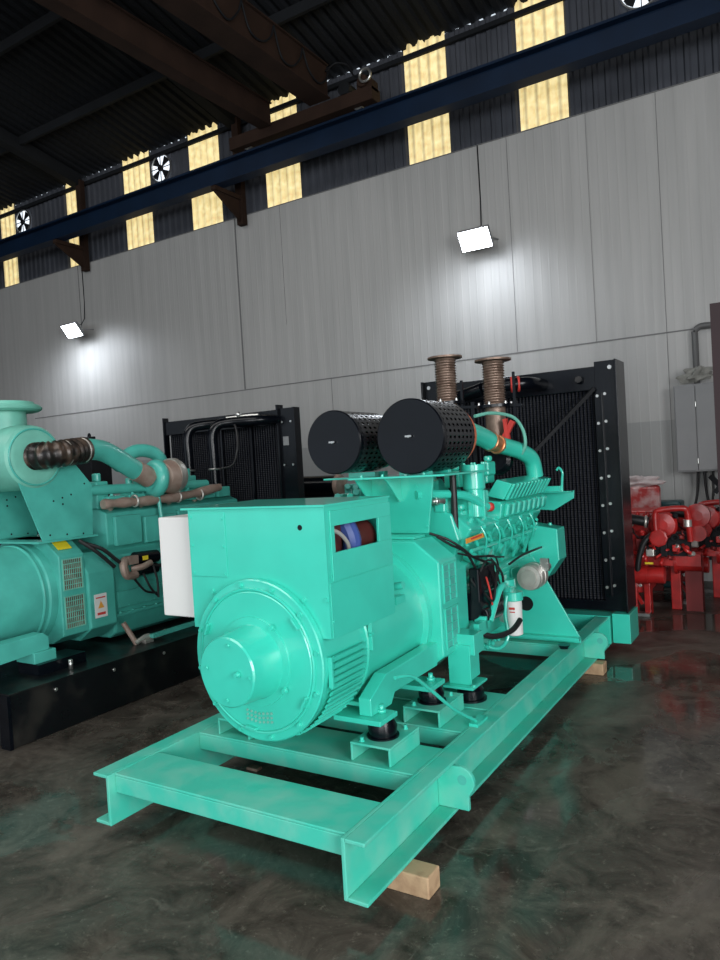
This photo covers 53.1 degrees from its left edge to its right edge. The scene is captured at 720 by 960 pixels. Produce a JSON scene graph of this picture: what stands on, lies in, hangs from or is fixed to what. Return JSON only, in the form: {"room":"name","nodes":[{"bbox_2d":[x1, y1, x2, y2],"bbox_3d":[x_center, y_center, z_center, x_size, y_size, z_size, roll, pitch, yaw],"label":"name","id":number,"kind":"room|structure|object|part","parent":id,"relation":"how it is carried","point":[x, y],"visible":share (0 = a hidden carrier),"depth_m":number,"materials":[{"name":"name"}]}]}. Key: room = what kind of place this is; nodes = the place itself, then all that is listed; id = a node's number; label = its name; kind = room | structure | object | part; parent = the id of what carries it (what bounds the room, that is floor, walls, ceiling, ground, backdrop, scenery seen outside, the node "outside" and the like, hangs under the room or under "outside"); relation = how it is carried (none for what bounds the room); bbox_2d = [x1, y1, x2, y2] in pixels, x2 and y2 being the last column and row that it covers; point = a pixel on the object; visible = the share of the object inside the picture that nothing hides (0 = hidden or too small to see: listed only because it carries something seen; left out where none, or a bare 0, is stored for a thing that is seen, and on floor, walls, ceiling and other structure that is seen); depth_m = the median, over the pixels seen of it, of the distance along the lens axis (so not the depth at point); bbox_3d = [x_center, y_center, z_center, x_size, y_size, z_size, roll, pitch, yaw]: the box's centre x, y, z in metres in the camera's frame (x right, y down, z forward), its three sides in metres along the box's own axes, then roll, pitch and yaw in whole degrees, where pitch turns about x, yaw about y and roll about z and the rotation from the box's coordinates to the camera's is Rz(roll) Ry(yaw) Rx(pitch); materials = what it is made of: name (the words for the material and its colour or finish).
{"room":"factory workshop","nodes":[
{"label":"factory workshop","id":0,"kind":"room"},
{"bbox_2d":[0,0,527,209],"bbox_3d":[-8.037,-7.952,4.535,30.185,4.082,20.130,-3,2,32],"label":"ceiling","id":1,"kind":"structure","parent":0,"point":[65,67],"depth_m":11.73,"materials":[{"name":"black metal"}]},
{"bbox_2d":[0,11,63,55],"bbox_3d":[-4.319,-6.812,10.469,30.200,0.158,0.060,-3,2,32],"label":"beam","id":2,"kind":"structure","parent":1,"relation":"attached to","point":[51,18],"depth_m":10.86,"materials":[{"name":"black metal"}]},
{"bbox_2d":[0,0,333,155],"bbox_3d":[-3.463,-6.574,11.838,30.200,0.158,0.060,-3,2,32],"label":"beam","id":3,"kind":"structure","parent":1,"relation":"attached to","point":[302,7],"depth_m":12.04,"materials":[{"name":"metal"}]},
{"bbox_2d":[0,73,719,580],"bbox_3d":[-2.400,-1.531,13.190,30.200,6.235,0.100,-3,2,32],"label":"wall","id":4,"kind":"structure","parent":0,"point":[378,276],"depth_m":11.05,"materials":[{"name":"grey metal"}]},
{"bbox_2d":[53,179,89,271],"bbox_3d":[-5.887,-5.221,14.576,0.140,1.850,0.750,-3,2,32],"label":"bracket","id":5,"kind":"object","parent":4,"relation":"attached to","point":[79,253],"visible":0.9,"depth_m":14.78,"materials":[{"name":"brown metal"}]},
{"bbox_3d":[-5.888,-4.749,14.540,0.100,0.070,0.640,-3,2,32],"label":"arm","id":6,"kind":"part","parent":5,"relation":"part of","materials":[{"name":"red metal"}]},
{"bbox_3d":[-5.720,-5.237,14.848,0.140,1.850,0.110,-3,2,32],"label":"post","id":7,"kind":"part","parent":5,"relation":"part of","materials":[{"name":"red metal"}]},
{"bbox_2d":[61,273,93,337],"bbox_3d":[-5.860,-3.715,14.853,0.460,1.541,0.475,-3,2,32],"label":"floodlight","id":8,"kind":"object","parent":4,"relation":"attached to","point":[73,329],"visible":0.94,"depth_m":14.73,"materials":[{"name":"grey paint"}]},
{"bbox_3d":[-5.885,-3.077,14.765,0.460,0.274,0.228,-3,2,32],"label":"casing","id":9,"kind":"part","parent":8,"relation":"part of","materials":[{"name":"grey paint"}]},
{"bbox_3d":[-5.855,-3.831,14.918,0.018,1.314,0.347,-3,2,30],"label":"cord","id":10,"kind":"part","parent":8,"relation":"part of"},
{"bbox_2d":[77,266,81,327],"bbox_3d":[-5.893,-3.848,15.133,0.018,1.285,0.006,-3,2,32],"label":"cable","id":11,"kind":"structure","parent":4,"relation":"attached to","point":[77,266],"depth_m":15.13,"materials":[{"name":"grey"}]},
{"bbox_2d":[211,117,246,226],"bbox_3d":[-2.289,-5.384,12.357,0.140,1.850,0.750,-3,2,32],"label":"bracket","id":12,"kind":"object","parent":4,"relation":"attached to","point":[235,202],"visible":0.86,"depth_m":12.55,"materials":[{"name":"brown metal"}]},
{"bbox_3d":[-2.290,-4.912,12.321,0.100,0.070,0.640,-3,2,32],"label":"arm","id":13,"kind":"part","parent":12,"relation":"part of","materials":[{"name":"red metal"}]},
{"bbox_3d":[-2.122,-5.400,12.630,0.140,1.850,0.110,-3,2,32],"label":"post","id":14,"kind":"part","parent":12,"relation":"part of","materials":[{"name":"red metal"}]},
{"bbox_2d":[0,0,719,262],"bbox_3d":[-3.008,-5.101,12.468,30.160,0.385,0.260,-3,2,32],"label":"beam","id":15,"kind":"structure","parent":12,"relation":"on","point":[661,20],"depth_m":10.17,"materials":[{"name":"blue metal"}]},
{"bbox_2d":[33,0,379,153],"bbox_3d":[-5.117,-5.349,4.244,2.758,0.730,16.420,-3,2,32],"label":"crane","id":16,"kind":"object","parent":15,"relation":"on","point":[237,26],"visible":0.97,"depth_m":9.65,"materials":[{"name":"brown metal"}]},
{"bbox_3d":[-0.184,-5.747,10.708,0.200,0.260,0.220,-3,2,32],"label":"drive motor","id":17,"kind":"part","parent":16,"relation":"part of","materials":[{"name":"metal"}]},
{"bbox_2d":[234,219,245,388],"bbox_3d":[-2.149,-3.142,12.877,0.030,3.035,0.006,-3,2,32],"label":"trim","id":18,"kind":"structure","parent":4,"relation":"attached to","point":[234,219],"depth_m":12.87,"materials":[{"name":"grey metal"}]},
{"bbox_2d":[279,206,286,324],"bbox_3d":[-1.320,-3.680,12.336,0.004,2.035,0.006,-3,2,32],"label":"trim","id":19,"kind":"structure","parent":4,"relation":"attached to","point":[279,206],"depth_m":12.34,"materials":[{"name":"grey metal"}]},
{"bbox_2d":[0,71,719,289],"bbox_3d":[-2.590,-4.648,13.113,30.200,0.012,0.112,-3,2,32],"label":"trim","id":20,"kind":"structure","parent":4,"relation":"on","point":[719,71],"depth_m":10.88,"materials":[{"name":"grey"}]},
{"bbox_2d":[35,328,692,418],"bbox_3d":[1.565,-1.780,10.678,20.800,0.018,0.006,-3,2,32],"label":"trim","id":21,"kind":"structure","parent":4,"relation":"attached to","point":[692,328],"depth_m":11.27,"materials":[{"name":"grey metal"}]},
{"bbox_2d":[457,145,498,252],"bbox_3d":[1.651,-4.047,10.222,0.460,1.561,0.475,-3,2,32],"label":"floodlight","id":22,"kind":"object","parent":4,"relation":"attached to","point":[479,237],"visible":1,"depth_m":10.11,"materials":[{"name":"grey paint"}]},
{"bbox_3d":[1.627,-3.398,10.134,0.460,0.274,0.228,-3,2,32],"label":"casing","id":23,"kind":"part","parent":22,"relation":"part of","materials":[{"name":"grey paint"}]},
{"bbox_3d":[1.656,-4.162,10.287,0.018,1.334,0.347,-3,2,30],"label":"cord","id":24,"kind":"part","parent":22,"relation":"part of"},
{"bbox_2d":[506,144,517,351],"bbox_3d":[2.155,-3.338,10.223,0.005,3.035,0.006,-3,2,32],"label":"trim","id":25,"kind":"structure","parent":4,"relation":"attached to","point":[506,144],"depth_m":10.22,"materials":[{"name":"grey"}]},
{"bbox_2d":[585,126,596,340],"bbox_3d":[3.090,-3.381,9.646,0.002,3.035,0.006,-3,2,32],"label":"trim","id":26,"kind":"structure","parent":4,"relation":"attached to","point":[585,126],"depth_m":9.64,"materials":[{"name":"grey metal"}]},
{"bbox_2d":[655,97,674,491],"bbox_3d":[3.934,-1.818,9.222,0.006,6.235,0.006,-3,2,32],"label":"trim","id":27,"kind":"structure","parent":4,"relation":"attached to","point":[655,97],"depth_m":9.21,"materials":[{"name":"grey metal"}]},
{"bbox_2d":[673,382,718,559],"bbox_3d":[4.275,-0.100,8.934,0.590,2.182,0.305,-3,2,32],"label":"electrical panel","id":28,"kind":"object","parent":4,"relation":"attached to","point":[694,409],"visible":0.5,"depth_m":8.84,"materials":[{"name":"grey paint"}]},
{"bbox_3d":[4.031,-0.636,8.896,0.225,1.040,0.019,-3,2,32],"label":"door","id":29,"kind":"part","parent":28,"relation":"part of","materials":[{"name":"grey paint"}]},
{"bbox_2d":[676,365,712,383],"bbox_3d":[4.126,-1.298,8.872,0.444,0.204,0.143,-3,2,32],"label":"cloth bundle","id":30,"kind":"object","parent":28,"relation":"on","point":[692,375],"visible":0.99,"depth_m":8.82,"materials":[{"name":"grey fabric"}]},
{"bbox_2d":[691,322,710,383],"bbox_3d":[4.451,-1.588,8.840,0.680,0.752,0.072,-3,2,32],"label":"conduit pipe","id":31,"kind":"object","parent":28,"relation":"attached to","point":[694,334],"visible":0.83,"depth_m":8.96,"materials":[{"name":"grey metal"}]},
{"bbox_3d":[4.243,-0.646,8.764,0.255,1.040,0.019,-3,2,32],"label":"door","id":32,"kind":"part","parent":28,"relation":"part of","materials":[{"name":"grey paint"}]},
{"bbox_2d":[0,581,719,959],"bbox_3d":[-7.436,2.148,4.752,30.200,0.120,20.100,-3,2,32],"label":"floor","id":33,"kind":"structure","parent":0,"point":[597,837],"depth_m":3.24,"materials":[{"name":"concrete"}]},
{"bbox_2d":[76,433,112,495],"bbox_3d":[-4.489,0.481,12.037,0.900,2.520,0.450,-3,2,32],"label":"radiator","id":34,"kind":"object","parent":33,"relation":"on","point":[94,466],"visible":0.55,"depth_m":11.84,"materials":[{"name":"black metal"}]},
{"bbox_2d":[0,400,304,750],"bbox_3d":[-2.189,0.532,6.498,1.890,2.400,4.020,-3,2,32],"label":"diesel generator","id":35,"kind":"object","parent":33,"relation":"on","point":[86,633],"visible":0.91,"depth_m":5.81,"materials":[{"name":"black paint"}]},
{"bbox_3d":[-2.341,1.602,4.761,0.100,0.362,0.025,-3,2,32],"label":"post","id":36,"kind":"part","parent":35,"relation":"part of","materials":[{"name":"black metal"}]},
{"bbox_2d":[61,556,83,590],"bbox_3d":[-2.248,0.733,5.636,0.006,0.245,0.180,-3,2,32],"label":"vent grille","id":37,"kind":"object","parent":35,"relation":"attached to","point":[72,567],"depth_m":5.64,"materials":[{"name":"teal metal"}]},
{"bbox_2d":[64,593,85,629],"bbox_3d":[-2.231,1.028,5.643,0.006,0.255,0.180,-3,2,32],"label":"vent grille","id":38,"kind":"object","parent":35,"relation":"attached to","point":[74,603],"depth_m":5.64,"materials":[{"name":"teal metal"}]},
{"bbox_3d":[-2.060,1.540,6.708,1.640,0.362,3.590,-3,2,32],"label":"tank","id":39,"kind":"part","parent":35,"relation":"part of","materials":[{"name":"black metal"}]},
{"bbox_3d":[-1.845,0.709,6.204,0.110,0.210,0.245,-3,2,32],"label":"starter motor","id":40,"kind":"part","parent":35,"relation":"part of","materials":[{"name":"black paint"}]},
{"bbox_3d":[-1.463,-0.625,7.951,1.660,0.155,0.270,-3,2,32],"label":"tank","id":41,"kind":"part","parent":35,"relation":"part of","materials":[{"name":"black metal"}]},
{"bbox_3d":[-0.755,-0.400,7.356,0.070,0.090,0.005,-3,2,32],"label":"data plate","id":42,"kind":"part","parent":35,"relation":"part of","materials":[{"name":"grey paint"}]},
{"bbox_3d":[-0.687,0.255,7.366,0.191,1.987,0.015,-3,2,32],"label":"plate","id":43,"kind":"part","parent":35,"relation":"part of","materials":[{"name":"black paint"}]},
{"bbox_2d":[246,764,261,771],"bbox_3d":[-0.619,1.684,4.211,0.080,0.018,0.050,-3,2,32],"label":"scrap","id":44,"kind":"object","parent":33,"relation":"on","point":[252,767],"visible":1,"depth_m":4.20,"materials":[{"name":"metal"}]},
{"bbox_2d":[304,474,359,497],"bbox_3d":[0.394,0.707,8.739,1.951,1.640,1.285,-3,2,32],"label":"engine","id":45,"kind":"object","parent":33,"relation":"on","point":[314,486],"visible":0.12,"depth_m":8.50,"materials":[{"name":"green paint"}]},
{"bbox_3d":[-0.438,0.226,8.712,0.500,0.100,0.250,-3,2,32],"label":"silencer seat","id":46,"kind":"part","parent":45,"relation":"part of","materials":[{"name":"teal metal"}]},
{"bbox_2d":[387,859,439,899],"bbox_3d":[0.177,1.630,2.980,0.290,0.088,0.108,-3,2,32],"label":"wooden block","id":47,"kind":"object","parent":33,"relation":"on","point":[421,879],"visible":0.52,"depth_m":2.91,"materials":[{"name":"beige wood"}]},
{"bbox_2d":[584,660,606,675],"bbox_3d":[1.806,1.470,5.676,0.245,0.088,0.120,-3,2,32],"label":"wooden block","id":48,"kind":"object","parent":33,"relation":"on","point":[599,667],"visible":0.51,"depth_m":5.60,"materials":[{"name":"beige wood"}]},
{"bbox_2d":[93,354,638,907],"bbox_3d":[0.463,0.284,4.939,1.842,2.473,4.418,-3,2,32],"label":"diesel generator","id":49,"kind":"object","parent":48,"relation":"on","point":[504,524],"visible":1,"depth_m":3.86,"materials":[{"name":"green paint"}]},
{"bbox_3d":[-0.111,1.426,5.306,0.108,0.244,4.328,-3,2,32],"label":"rail","id":50,"kind":"part","parent":49,"relation":"part of","materials":[{"name":"teal metal"}]},
{"bbox_3d":[-0.755,0.321,3.568,0.241,0.315,0.004,-3,2,32],"label":"access panel","id":51,"kind":"part","parent":49,"relation":"part of","materials":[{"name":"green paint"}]},
{"bbox_3d":[-0.380,0.117,3.670,0.885,0.012,0.599,-3,2,32],"label":"lid","id":52,"kind":"part","parent":49,"relation":"part of","materials":[{"name":"green paint"}]},
{"bbox_3d":[-0.134,0.989,3.425,0.248,0.397,0.280,-3,2,32],"label":"louvre panel","id":53,"kind":"part","parent":49,"relation":"part of","materials":[{"name":"green paint"}]},
{"bbox_3d":[0.015,0.283,3.462,0.006,0.317,0.550,-3,2,32],"label":"window panel","id":54,"kind":"part","parent":49,"relation":"part of","materials":[{"name":"green paint"}]},
{"bbox_3d":[0.024,0.573,3.459,0.004,0.250,0.575,-3,2,32],"label":"panel","id":55,"kind":"part","parent":49,"relation":"part of","materials":[{"name":"green paint"}]},
{"bbox_3d":[0.390,1.091,3.558,0.026,0.436,0.702,-2,2,39],"label":"tie rod","id":56,"kind":"part","parent":49,"relation":"part of","materials":[{"name":"green paint"}]},
{"bbox_2d":[442,560,457,603],"bbox_3d":[0.520,0.587,4.157,0.008,0.225,0.180,-3,2,32],"label":"vent grille","id":57,"kind":"object","parent":49,"relation":"attached to","point":[449,567],"depth_m":4.15,"materials":[{"name":"teal metal"}]},
{"bbox_2d":[444,603,459,650],"bbox_3d":[0.536,0.846,4.163,0.008,0.235,0.180,-3,2,32],"label":"vent grille","id":58,"kind":"object","parent":49,"relation":"attached to","point":[451,610],"depth_m":4.16,"materials":[{"name":"teal metal"}]},
{"bbox_3d":[0.615,1.080,4.246,0.190,0.245,0.220,-3,2,32],"label":"engine leg","id":59,"kind":"part","parent":49,"relation":"part of","materials":[{"name":"green paint"}]},
{"bbox_3d":[0.588,0.958,4.288,0.260,0.120,0.145,-3,2,32],"label":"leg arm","id":60,"kind":"part","parent":49,"relation":"part of","materials":[{"name":"green paint"}]},
{"bbox_3d":[1.107,1.371,4.555,0.108,0.244,4.328,-3,2,32],"label":"rail","id":61,"kind":"part","parent":49,"relation":"part of","materials":[{"name":"teal metal"}]},
{"bbox_3d":[0.721,0.361,4.490,0.004,0.037,0.300,-3,2,32],"label":"name plate","id":62,"kind":"part","parent":49,"relation":"part of","materials":[{"name":"orange metal"}]},
{"bbox_3d":[0.775,0.760,4.633,0.170,0.247,0.389,-3,2,32],"label":"starter motor","id":63,"kind":"part","parent":49,"relation":"part of","materials":[{"name":"black paint"}]},
{"bbox_3d":[1.047,0.407,5.050,0.031,0.025,1.350,-3,2,32],"label":"fuel rail","id":64,"kind":"part","parent":49,"relation":"part of","materials":[{"name":"teal metal"}]},
{"bbox_3d":[1.468,-0.854,6.673,1.615,0.202,0.260,-3,2,32],"label":"tank","id":65,"kind":"part","parent":49,"relation":"part of","materials":[{"name":"black metal"}]},
{"bbox_3d":[1.204,0.701,5.142,0.176,0.176,0.018,-3,2,32],"label":"plate","id":66,"kind":"part","parent":49,"relation":"part of","materials":[{"name":"metal"}]},
{"bbox_3d":[1.685,-0.457,6.123,0.695,0.632,0.030,-4,1,-8],"label":"stay rod","id":67,"kind":"part","parent":49,"relation":"part of","materials":[{"name":"black metal"}]},
{"bbox_3d":[1.585,1.107,6.718,1.715,0.088,0.260,-3,2,32],"label":"tank","id":68,"kind":"part","parent":49,"relation":"part of","materials":[{"name":"metal"}]},
{"bbox_2d":[630,475,665,590],"bbox_3d":[3.472,0.641,8.740,0.533,1.405,0.127,-3,2,32],"label":"wrapped part","id":69,"kind":"object","parent":33,"relation":"on","point":[645,492],"visible":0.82,"depth_m":8.69,"materials":[{"name":"red plastic"}]},
{"bbox_2d":[632,503,710,616],"bbox_3d":[3.020,0.824,7.611,1.290,1.146,0.692,-3,2,32],"label":"engine","id":70,"kind":"object","parent":33,"relation":"on","point":[657,541],"visible":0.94,"depth_m":7.35,"materials":[{"name":"red paint"}]},
{"bbox_3d":[2.915,1.391,7.505,0.220,0.030,0.120,-3,2,32],"label":"foot plate","id":71,"kind":"part","parent":70,"relation":"part of","materials":[{"name":"silver metal"}]},
{"bbox_3d":[2.989,0.974,7.388,0.260,0.170,0.170,-3,2,32],"label":"starter motor","id":72,"kind":"part","parent":70,"relation":"part of","materials":[{"name":"red paint"}]},
{"bbox_3d":[3.420,0.846,7.468,0.240,0.200,0.200,-3,2,32],"label":"pump casing","id":73,"kind":"part","parent":70,"relation":"part of","materials":[{"name":"red paint"}]},
{"bbox_2d":[661,499,685,587],"bbox_3d":[3.783,0.719,9.000,0.500,1.200,0.360,-3,2,32],"label":"engine","id":74,"kind":"object","parent":33,"relation":"on","point":[667,584],"visible":0.15,"depth_m":8.81,"materials":[{"name":"red paint"}]},
{"bbox_2d":[631,499,719,603],"bbox_3d":[3.687,0.773,8.068,1.290,1.146,0.692,-3,2,32],"label":"engine","id":75,"kind":"object","parent":33,"relation":"on","point":[710,546],"visible":0.26,"depth_m":7.82,"materials":[{"name":"red paint"}]},
{"bbox_3d":[3.656,0.923,7.844,0.260,0.170,0.170,-3,2,32],"label":"starter motor","id":76,"kind":"part","parent":75,"relation":"part of","materials":[{"name":"red paint"}]},
{"bbox_2d":[708,474,718,493],"bbox_3d":[4.637,0.477,8.318,1.074,1.613,0.443,-3,2,32],"label":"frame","id":77,"kind":"object","parent":33,"relation":"on","point":[712,477],"visible":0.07,"depth_m":8.53,"materials":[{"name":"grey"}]},
{"bbox_2d":[710,302,719,510],"bbox_3d":[3.577,-0.146,6.842,0.300,3.050,0.300,-3,2,32],"label":"steel column","id":78,"kind":"structure","parent":33,"relation":"on","point":[714,307],"depth_m":6.76,"materials":[{"name":"grey metal"}]},
{"bbox_2d":[0,0,719,288],"bbox_3d":[-2.627,-5.524,13.117,30.200,1.805,0.034,-3,2,32],"label":"wall","id":79,"kind":"structure","parent":0,"point":[694,54],"depth_m":10.65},
{"bbox_2d":[0,203,18,286],"bbox_3d":[-7.981,-5.336,16.414,0.520,1.915,0.034,-3,2,32],"label":"window","id":80,"kind":"structure","parent":79,"relation":"in","point":[11,273],"depth_m":16.43,"materials":[{"name":"beige plastic"}]},
{"bbox_2d":[15,210,30,232],"bbox_3d":[-7.501,-5.744,16.020,0.530,0.530,0.056,-3,2,32],"label":"exhaust fan","id":81,"kind":"object","parent":79,"relation":"attached to","point":[23,218],"visible":0.84,"depth_m":16.02,"materials":[{"name":"silver metal"}]},
{"bbox_2d":[0,127,81,188],"bbox_3d":[-11.148,-7.648,6.357,0.200,4.240,19.950,-3,2,32],"label":"beam","id":82,"kind":"structure","parent":79,"relation":"attached to","point":[9,141],"depth_m":14.06,"materials":[{"name":"black metal"}]},
{"bbox_2d":[65,184,78,266],"bbox_3d":[-6.024,-5.425,15.208,0.480,1.915,0.034,-3,2,32],"label":"window","id":83,"kind":"structure","parent":79,"relation":"in","point":[71,202],"depth_m":15.25,"materials":[{"name":"beige plastic"}]},
{"bbox_2d":[122,151,153,249],"bbox_3d":[-4.374,-5.500,14.191,0.720,1.915,0.034,-3,2,32],"label":"window","id":84,"kind":"structure","parent":79,"relation":"in","point":[140,232],"depth_m":14.18,"materials":[{"name":"beige plastic"}]},
{"bbox_2d":[151,154,171,181],"bbox_3d":[-3.804,-5.952,13.738,0.530,0.530,0.056,-3,2,32],"label":"exhaust fan","id":85,"kind":"object","parent":79,"relation":"attached to","point":[161,166],"visible":0.95,"depth_m":13.73,"materials":[{"name":"silver metal"}]},
{"bbox_3d":[-3.898,-5.832,13.812,0.189,0.192,0.006,-3,2,32],"label":"blade","id":86,"kind":"part","parent":85,"relation":"part of","materials":[{"name":"white metal"}]},
{"bbox_3d":[-3.905,-6.071,13.802,0.192,0.189,0.006,-3,2,32],"label":"blade","id":87,"kind":"part","parent":85,"relation":"part of","materials":[{"name":"metal"}]},
{"bbox_3d":[-3.694,-5.833,13.686,0.192,0.189,0.006,-3,2,32],"label":"blade","id":88,"kind":"part","parent":85,"relation":"part of","materials":[{"name":"metal"}]},
{"bbox_3d":[-3.702,-6.072,13.677,0.189,0.192,0.006,-3,2,32],"label":"blade","id":89,"kind":"part","parent":85,"relation":"part of","materials":[{"name":"metal"}]},
{"bbox_2d":[188,122,222,229],"bbox_3d":[-2.847,-5.569,13.249,0.710,1.915,0.034,-3,2,32],"label":"window","id":90,"kind":"structure","parent":79,"relation":"in","point":[207,210],"depth_m":13.25,"materials":[{"name":"beige"}]},
{"bbox_2d":[0,0,563,218],"bbox_3d":[-2.700,-6.263,13.053,30.200,0.070,0.055,-3,2,32],"label":"trim","id":91,"kind":"structure","parent":79,"relation":"attached to","point":[543,4],"depth_m":11.53,"materials":[{"name":"metal"}]},
{"bbox_2d":[266,93,301,207],"bbox_3d":[-1.342,-5.638,12.321,0.710,1.915,0.034,-3,2,32],"label":"window","id":92,"kind":"structure","parent":79,"relation":"in","point":[284,184],"depth_m":12.32,"materials":[{"name":"beige"}]},
{"bbox_2d":[403,31,450,164],"bbox_3d":[1.001,-5.744,10.876,0.690,1.915,0.034,-3,2,32],"label":"window","id":93,"kind":"structure","parent":79,"relation":"in","point":[430,138],"depth_m":10.88,"materials":[{"name":"beige"}]},
{"bbox_2d":[514,0,568,130],"bbox_3d":[2.501,-5.812,9.952,0.675,1.915,0.034,-3,2,32],"label":"window","id":94,"kind":"structure","parent":79,"relation":"in","point":[544,102],"depth_m":9.96,"materials":[{"name":"beige"}]},
{"bbox_2d":[620,0,654,9],"bbox_3d":[3.579,-6.288,9.186,0.530,0.530,0.056,-3,2,32],"label":"exhaust fan","id":95,"kind":"object","parent":79,"relation":"attached to","point":[628,4],"visible":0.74,"depth_m":9.24,"materials":[{"name":"silver metal"}]},
{"bbox_3d":[3.485,-6.168,9.259,0.189,0.192,0.006,-3,2,32],"label":"blade","id":96,"kind":"part","parent":95,"relation":"part of","materials":[{"name":"metal"}]},
{"bbox_3d":[-13.265,-6.580,-4.058,30.200,6.000,0.100,-3,2,32],"label":"wall","id":97,"kind":"structure","parent":0,"visible":0},
{"bbox_2d":[161,73,236,128],"bbox_3d":[-7.558,-7.811,4.144,0.200,4.240,19.950,-3,2,32],"label":"beam","id":98,"kind":"structure","parent":97,"relation":"attached to","point":[225,117],"depth_m":12.19,"materials":[{"name":"black metal"}]}
]}

